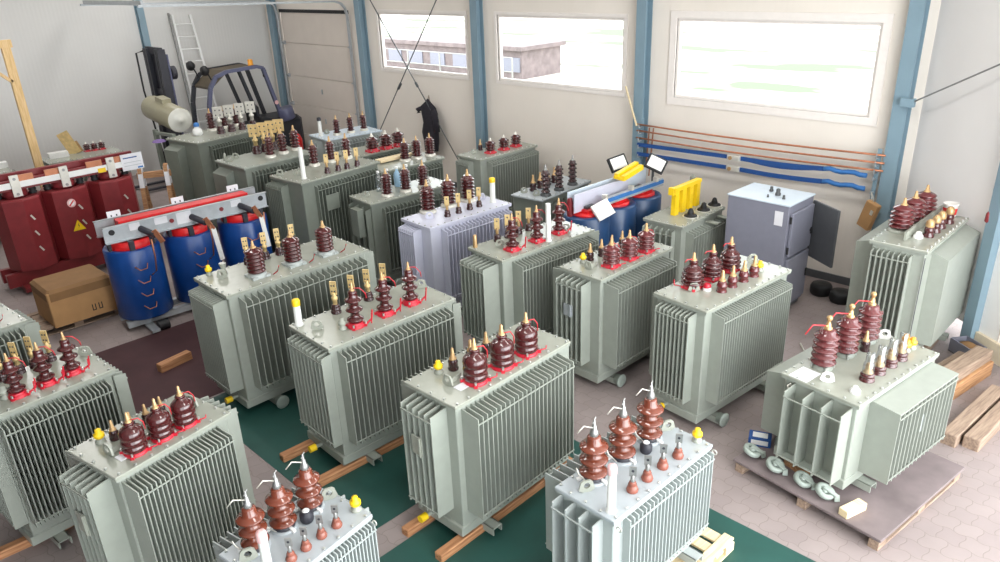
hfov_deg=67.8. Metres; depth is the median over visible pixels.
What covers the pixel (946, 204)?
cup
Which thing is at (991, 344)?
baseboard
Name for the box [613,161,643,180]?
frame
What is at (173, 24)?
ladder
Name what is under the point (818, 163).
rod
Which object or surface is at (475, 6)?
trim
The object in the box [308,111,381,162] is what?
transformer
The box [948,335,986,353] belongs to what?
box
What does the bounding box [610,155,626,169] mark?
lamp
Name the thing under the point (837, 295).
tire
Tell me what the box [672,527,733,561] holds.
pallet
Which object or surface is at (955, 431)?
timber
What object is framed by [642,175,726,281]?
transformer
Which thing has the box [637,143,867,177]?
strap
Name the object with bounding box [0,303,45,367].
transformer
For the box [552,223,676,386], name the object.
transformer
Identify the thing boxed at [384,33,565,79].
building
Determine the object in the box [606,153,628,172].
floodlight
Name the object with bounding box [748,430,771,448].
box
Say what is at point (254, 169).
transformer
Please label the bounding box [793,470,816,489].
caster wheel
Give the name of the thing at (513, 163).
transformer
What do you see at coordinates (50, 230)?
transformer
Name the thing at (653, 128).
strip
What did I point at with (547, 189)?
transformer
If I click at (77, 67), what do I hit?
wall
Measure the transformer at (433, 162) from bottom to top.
2.069 m
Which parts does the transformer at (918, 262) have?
tank, lid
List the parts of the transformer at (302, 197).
lid, tank, rating plate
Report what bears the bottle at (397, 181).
on the transformer at (376, 215)
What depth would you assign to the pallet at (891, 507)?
7.54 m
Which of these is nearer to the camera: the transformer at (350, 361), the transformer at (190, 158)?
the transformer at (350, 361)
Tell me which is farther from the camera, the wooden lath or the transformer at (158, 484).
the wooden lath
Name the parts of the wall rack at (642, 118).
plate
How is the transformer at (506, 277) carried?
on the floor
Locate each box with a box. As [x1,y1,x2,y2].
[30,264,116,327]
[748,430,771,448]
[948,335,986,353]
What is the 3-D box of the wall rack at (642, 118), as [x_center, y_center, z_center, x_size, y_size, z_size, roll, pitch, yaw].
[2.707,-2.735,14.385,0.060,0.800,0.145,19,31,41]
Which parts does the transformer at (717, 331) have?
frame, tank, lid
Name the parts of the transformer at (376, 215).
frame, lid, tank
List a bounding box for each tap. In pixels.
[30,215,44,250]
[78,204,90,238]
[135,263,156,308]
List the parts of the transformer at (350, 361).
frame, lid, tank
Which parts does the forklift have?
seat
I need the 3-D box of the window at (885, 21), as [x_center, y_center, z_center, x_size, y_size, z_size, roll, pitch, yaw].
[4.490,-3.639,12.469,3.780,1.650,0.125,19,31,41]
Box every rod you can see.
[636,130,884,163]
[636,137,882,171]
[637,123,885,156]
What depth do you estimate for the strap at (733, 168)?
12.77 m
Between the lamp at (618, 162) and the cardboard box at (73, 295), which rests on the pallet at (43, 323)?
the cardboard box at (73, 295)
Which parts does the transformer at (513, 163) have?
tank, lid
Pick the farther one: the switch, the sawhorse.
the sawhorse
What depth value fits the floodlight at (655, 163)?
12.78 m
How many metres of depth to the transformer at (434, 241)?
11.67 m
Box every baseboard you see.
[444,179,849,285]
[974,331,999,366]
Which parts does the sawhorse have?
leg, leg, leg, leg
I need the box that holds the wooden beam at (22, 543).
[0,525,73,559]
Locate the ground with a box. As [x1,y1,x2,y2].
[382,14,879,111]
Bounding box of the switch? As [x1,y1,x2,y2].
[984,188,993,222]
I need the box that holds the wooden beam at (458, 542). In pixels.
[435,457,572,561]
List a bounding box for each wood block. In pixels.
[784,459,809,474]
[838,498,866,518]
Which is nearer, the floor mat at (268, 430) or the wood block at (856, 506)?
the wood block at (856, 506)
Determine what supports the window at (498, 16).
in the wall at (594, 129)
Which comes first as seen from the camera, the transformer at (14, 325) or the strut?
the transformer at (14, 325)
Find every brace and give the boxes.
[370,0,458,159]
[899,64,999,107]
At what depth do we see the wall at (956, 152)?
10.21 m
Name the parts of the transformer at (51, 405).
frame, lid, tank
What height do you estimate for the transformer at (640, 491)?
1.676 m
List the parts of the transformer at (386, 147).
lid, tank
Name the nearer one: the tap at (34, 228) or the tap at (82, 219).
the tap at (34, 228)
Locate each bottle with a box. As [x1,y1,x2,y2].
[192,122,202,135]
[394,166,400,186]
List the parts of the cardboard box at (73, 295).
box lid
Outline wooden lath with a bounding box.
[625,86,637,125]
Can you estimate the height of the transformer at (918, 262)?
2.155 m
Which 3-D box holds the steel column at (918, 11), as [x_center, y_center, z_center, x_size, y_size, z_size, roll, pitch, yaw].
[5.987,-2.788,11.005,0.270,6.500,0.270,19,31,41]
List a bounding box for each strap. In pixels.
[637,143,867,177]
[637,152,864,190]
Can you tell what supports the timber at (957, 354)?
on the floor
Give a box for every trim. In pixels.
[132,0,150,47]
[266,0,287,106]
[353,0,376,128]
[469,0,487,149]
[631,0,652,165]
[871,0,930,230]
[960,163,999,338]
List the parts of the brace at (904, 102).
anchor plate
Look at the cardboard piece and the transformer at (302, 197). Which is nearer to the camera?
the cardboard piece
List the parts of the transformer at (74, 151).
brass plate, lid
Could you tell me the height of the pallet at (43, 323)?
0.144 m
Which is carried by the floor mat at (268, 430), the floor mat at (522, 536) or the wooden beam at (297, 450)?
the wooden beam at (297, 450)
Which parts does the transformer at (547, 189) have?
lid, tank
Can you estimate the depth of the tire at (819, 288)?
12.19 m
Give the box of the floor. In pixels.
[0,149,999,561]
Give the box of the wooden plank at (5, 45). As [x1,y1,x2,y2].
[0,39,43,187]
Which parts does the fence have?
post, post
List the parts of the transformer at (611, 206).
insulator post, core leg, rail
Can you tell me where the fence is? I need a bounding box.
[385,48,512,77]
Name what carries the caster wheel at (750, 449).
on the pallet at (891, 507)
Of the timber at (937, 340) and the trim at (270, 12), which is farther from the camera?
the trim at (270, 12)
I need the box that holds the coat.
[416,95,439,151]
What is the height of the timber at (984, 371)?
0.200 m
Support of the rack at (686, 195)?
on the transformer at (696, 229)
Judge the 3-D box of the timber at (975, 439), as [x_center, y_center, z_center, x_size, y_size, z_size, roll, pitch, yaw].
[5.855,1.617,8.771,1.500,0.150,0.170,-20,29,-35]
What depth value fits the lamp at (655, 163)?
12.78 m
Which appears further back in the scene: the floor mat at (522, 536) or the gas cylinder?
the gas cylinder
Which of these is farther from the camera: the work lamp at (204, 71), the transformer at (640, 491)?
the work lamp at (204, 71)
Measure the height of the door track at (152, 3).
4.665 m
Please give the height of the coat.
1.390 m
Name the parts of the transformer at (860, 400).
frame, tank, lid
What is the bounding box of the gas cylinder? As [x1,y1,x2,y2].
[297,134,303,149]
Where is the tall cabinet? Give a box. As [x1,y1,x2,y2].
[724,182,840,304]
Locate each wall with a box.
[0,0,278,190]
[264,0,940,277]
[905,0,999,342]
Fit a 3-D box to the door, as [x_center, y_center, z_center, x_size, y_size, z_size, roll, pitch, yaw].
[-5.300,-5.818,22.094,3.640,4.230,0.165,19,31,41]
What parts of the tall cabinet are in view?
door, door, open door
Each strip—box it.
[645,127,649,162]
[648,128,653,175]
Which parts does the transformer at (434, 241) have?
tank, lid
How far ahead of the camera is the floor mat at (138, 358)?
10.84 m
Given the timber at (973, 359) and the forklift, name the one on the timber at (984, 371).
the timber at (973, 359)
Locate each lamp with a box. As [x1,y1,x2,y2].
[186,61,198,76]
[200,66,211,79]
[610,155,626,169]
[647,155,665,171]
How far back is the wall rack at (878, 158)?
11.53 m
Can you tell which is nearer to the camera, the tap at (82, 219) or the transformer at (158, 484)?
the transformer at (158, 484)
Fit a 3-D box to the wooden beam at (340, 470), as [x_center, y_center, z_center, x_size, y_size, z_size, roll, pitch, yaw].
[-1.267,1.916,8.794,2.100,0.085,0.100,-22,30,-38]
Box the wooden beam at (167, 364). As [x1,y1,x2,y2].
[156,350,192,372]
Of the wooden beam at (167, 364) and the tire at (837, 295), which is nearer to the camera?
the wooden beam at (167, 364)
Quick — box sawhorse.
[136,163,175,209]
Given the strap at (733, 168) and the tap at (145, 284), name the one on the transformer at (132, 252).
the tap at (145, 284)
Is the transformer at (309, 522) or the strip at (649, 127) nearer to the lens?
the transformer at (309, 522)
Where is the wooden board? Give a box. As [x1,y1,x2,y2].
[375,152,412,162]
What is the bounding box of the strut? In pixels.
[82,0,143,5]
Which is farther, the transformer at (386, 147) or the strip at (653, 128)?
the transformer at (386, 147)
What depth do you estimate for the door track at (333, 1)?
19.30 m
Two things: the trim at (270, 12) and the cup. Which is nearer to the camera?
the cup
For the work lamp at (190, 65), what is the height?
0.453 m
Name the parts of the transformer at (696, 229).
tank, lid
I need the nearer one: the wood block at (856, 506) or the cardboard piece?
the wood block at (856, 506)
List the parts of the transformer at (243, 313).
frame, lid, tank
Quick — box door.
[279,9,357,148]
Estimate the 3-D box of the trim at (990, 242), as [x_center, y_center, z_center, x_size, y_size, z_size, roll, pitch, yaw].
[6.483,-2.067,9.261,0.110,6.500,0.180,-6,23,-8]
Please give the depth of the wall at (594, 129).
14.25 m
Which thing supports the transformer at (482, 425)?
on the floor mat at (522, 536)
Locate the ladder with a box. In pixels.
[167,13,216,127]
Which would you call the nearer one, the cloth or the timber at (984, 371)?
the timber at (984, 371)
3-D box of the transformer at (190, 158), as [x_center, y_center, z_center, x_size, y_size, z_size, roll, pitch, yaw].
[-6.982,-2.852,17.188,3.013,2.724,1.995,13,28,32]
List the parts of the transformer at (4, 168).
lid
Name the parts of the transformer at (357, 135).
lid, tank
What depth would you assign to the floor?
8.02 m
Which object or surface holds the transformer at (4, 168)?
on the floor
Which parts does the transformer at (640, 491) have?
tank, lid, frame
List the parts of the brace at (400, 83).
rod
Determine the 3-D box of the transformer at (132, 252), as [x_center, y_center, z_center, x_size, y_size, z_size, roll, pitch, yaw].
[-5.150,-0.465,12.505,2.670,1.860,1.247,-21,29,-37]
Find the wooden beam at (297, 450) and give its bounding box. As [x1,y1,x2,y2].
[279,439,315,462]
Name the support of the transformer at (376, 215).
on the floor
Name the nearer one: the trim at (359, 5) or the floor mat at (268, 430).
the floor mat at (268, 430)
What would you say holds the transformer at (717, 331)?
on the floor
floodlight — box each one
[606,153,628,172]
[644,153,667,174]
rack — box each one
[637,118,643,159]
[668,178,701,215]
[869,149,882,198]
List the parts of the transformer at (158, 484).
rating plate, lid, tank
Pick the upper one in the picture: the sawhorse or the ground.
the ground
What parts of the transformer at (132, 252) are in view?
rating plate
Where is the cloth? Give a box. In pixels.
[152,139,165,142]
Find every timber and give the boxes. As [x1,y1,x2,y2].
[923,339,938,349]
[938,351,963,365]
[940,384,999,447]
[943,345,992,381]
[953,360,993,399]
[961,401,999,451]
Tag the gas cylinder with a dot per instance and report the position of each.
(299, 137)
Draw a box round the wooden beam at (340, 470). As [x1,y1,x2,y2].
[318,435,403,486]
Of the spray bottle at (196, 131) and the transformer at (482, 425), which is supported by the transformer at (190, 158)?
the spray bottle at (196, 131)
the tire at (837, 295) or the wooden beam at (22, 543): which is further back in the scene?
the tire at (837, 295)
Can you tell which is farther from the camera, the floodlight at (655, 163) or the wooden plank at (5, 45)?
the wooden plank at (5, 45)
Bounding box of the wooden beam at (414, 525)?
[402,513,434,537]
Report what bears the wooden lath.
on the wall rack at (642, 118)
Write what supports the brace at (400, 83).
attached to the trim at (359, 5)
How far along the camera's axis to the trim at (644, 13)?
14.02 m
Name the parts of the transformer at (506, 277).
tank, lid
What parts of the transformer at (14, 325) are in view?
lid, tank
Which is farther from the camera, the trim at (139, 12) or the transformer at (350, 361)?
the trim at (139, 12)
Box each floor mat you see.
[95,320,222,413]
[211,388,416,528]
[379,440,815,561]
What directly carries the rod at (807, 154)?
on the wall rack at (642, 118)
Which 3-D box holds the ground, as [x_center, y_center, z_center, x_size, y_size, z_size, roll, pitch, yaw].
[39.610,-20.265,57.889,150.000,0.100,117.500,19,31,41]
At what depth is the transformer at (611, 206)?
12.51 m
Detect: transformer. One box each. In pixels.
[0,150,143,292]
[0,161,14,193]
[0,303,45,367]
[0,330,135,549]
[42,130,130,181]
[58,386,255,561]
[93,184,272,332]
[141,95,265,226]
[188,220,377,408]
[212,452,379,561]
[213,119,310,252]
[265,133,380,248]
[287,262,462,465]
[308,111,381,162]
[337,128,412,159]
[348,160,442,285]
[378,133,443,186]
[398,169,512,316]
[399,312,574,536]
[455,131,538,218]
[459,198,599,343]
[511,155,590,229]
[544,380,716,561]
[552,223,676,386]
[564,167,663,245]
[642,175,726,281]
[648,237,792,426]
[761,291,958,492]
[845,185,980,346]
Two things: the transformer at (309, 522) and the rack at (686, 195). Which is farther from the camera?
the rack at (686, 195)
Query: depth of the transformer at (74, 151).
17.30 m
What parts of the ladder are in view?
rail, rail, rail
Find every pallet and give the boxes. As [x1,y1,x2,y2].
[27,309,118,335]
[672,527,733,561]
[733,434,964,550]
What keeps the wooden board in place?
on the transformer at (433, 162)
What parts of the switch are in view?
handle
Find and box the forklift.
[135,46,305,191]
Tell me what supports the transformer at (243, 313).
on the floor mat at (268, 430)
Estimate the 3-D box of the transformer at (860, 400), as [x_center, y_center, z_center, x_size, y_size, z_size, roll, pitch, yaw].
[3.787,1.072,7.849,1.946,1.663,1.378,-18,28,-33]
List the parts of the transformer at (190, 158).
conservator tank, lid, tank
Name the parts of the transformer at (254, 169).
lid, tank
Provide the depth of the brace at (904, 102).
10.71 m
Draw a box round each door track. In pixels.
[80,0,290,104]
[137,0,359,125]
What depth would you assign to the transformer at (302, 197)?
13.27 m
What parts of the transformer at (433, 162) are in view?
tank, lid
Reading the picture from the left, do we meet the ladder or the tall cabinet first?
the ladder
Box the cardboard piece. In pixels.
[856,192,880,230]
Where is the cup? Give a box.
[943,201,959,217]
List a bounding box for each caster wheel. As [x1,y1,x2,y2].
[743,443,765,457]
[766,456,787,475]
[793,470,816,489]
[815,482,839,501]
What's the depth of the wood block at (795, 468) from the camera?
7.89 m
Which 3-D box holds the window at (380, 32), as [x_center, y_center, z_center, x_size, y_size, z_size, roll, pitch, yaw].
[-1.932,-5.895,18.417,3.460,1.540,0.125,19,31,41]
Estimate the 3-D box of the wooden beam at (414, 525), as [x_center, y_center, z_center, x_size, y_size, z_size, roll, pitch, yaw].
[-0.259,2.196,8.059,0.100,0.085,2.000,19,31,40]
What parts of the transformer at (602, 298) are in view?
rating plate, frame, tank, lid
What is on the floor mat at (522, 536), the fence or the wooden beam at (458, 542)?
the wooden beam at (458, 542)
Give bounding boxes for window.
[375,9,469,79]
[494,11,627,96]
[666,11,894,126]
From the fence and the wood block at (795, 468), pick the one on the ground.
the fence
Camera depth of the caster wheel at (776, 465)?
7.84 m
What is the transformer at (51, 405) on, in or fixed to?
on the wooden beam at (22, 543)
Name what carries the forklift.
on the floor
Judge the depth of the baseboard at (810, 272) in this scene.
12.79 m

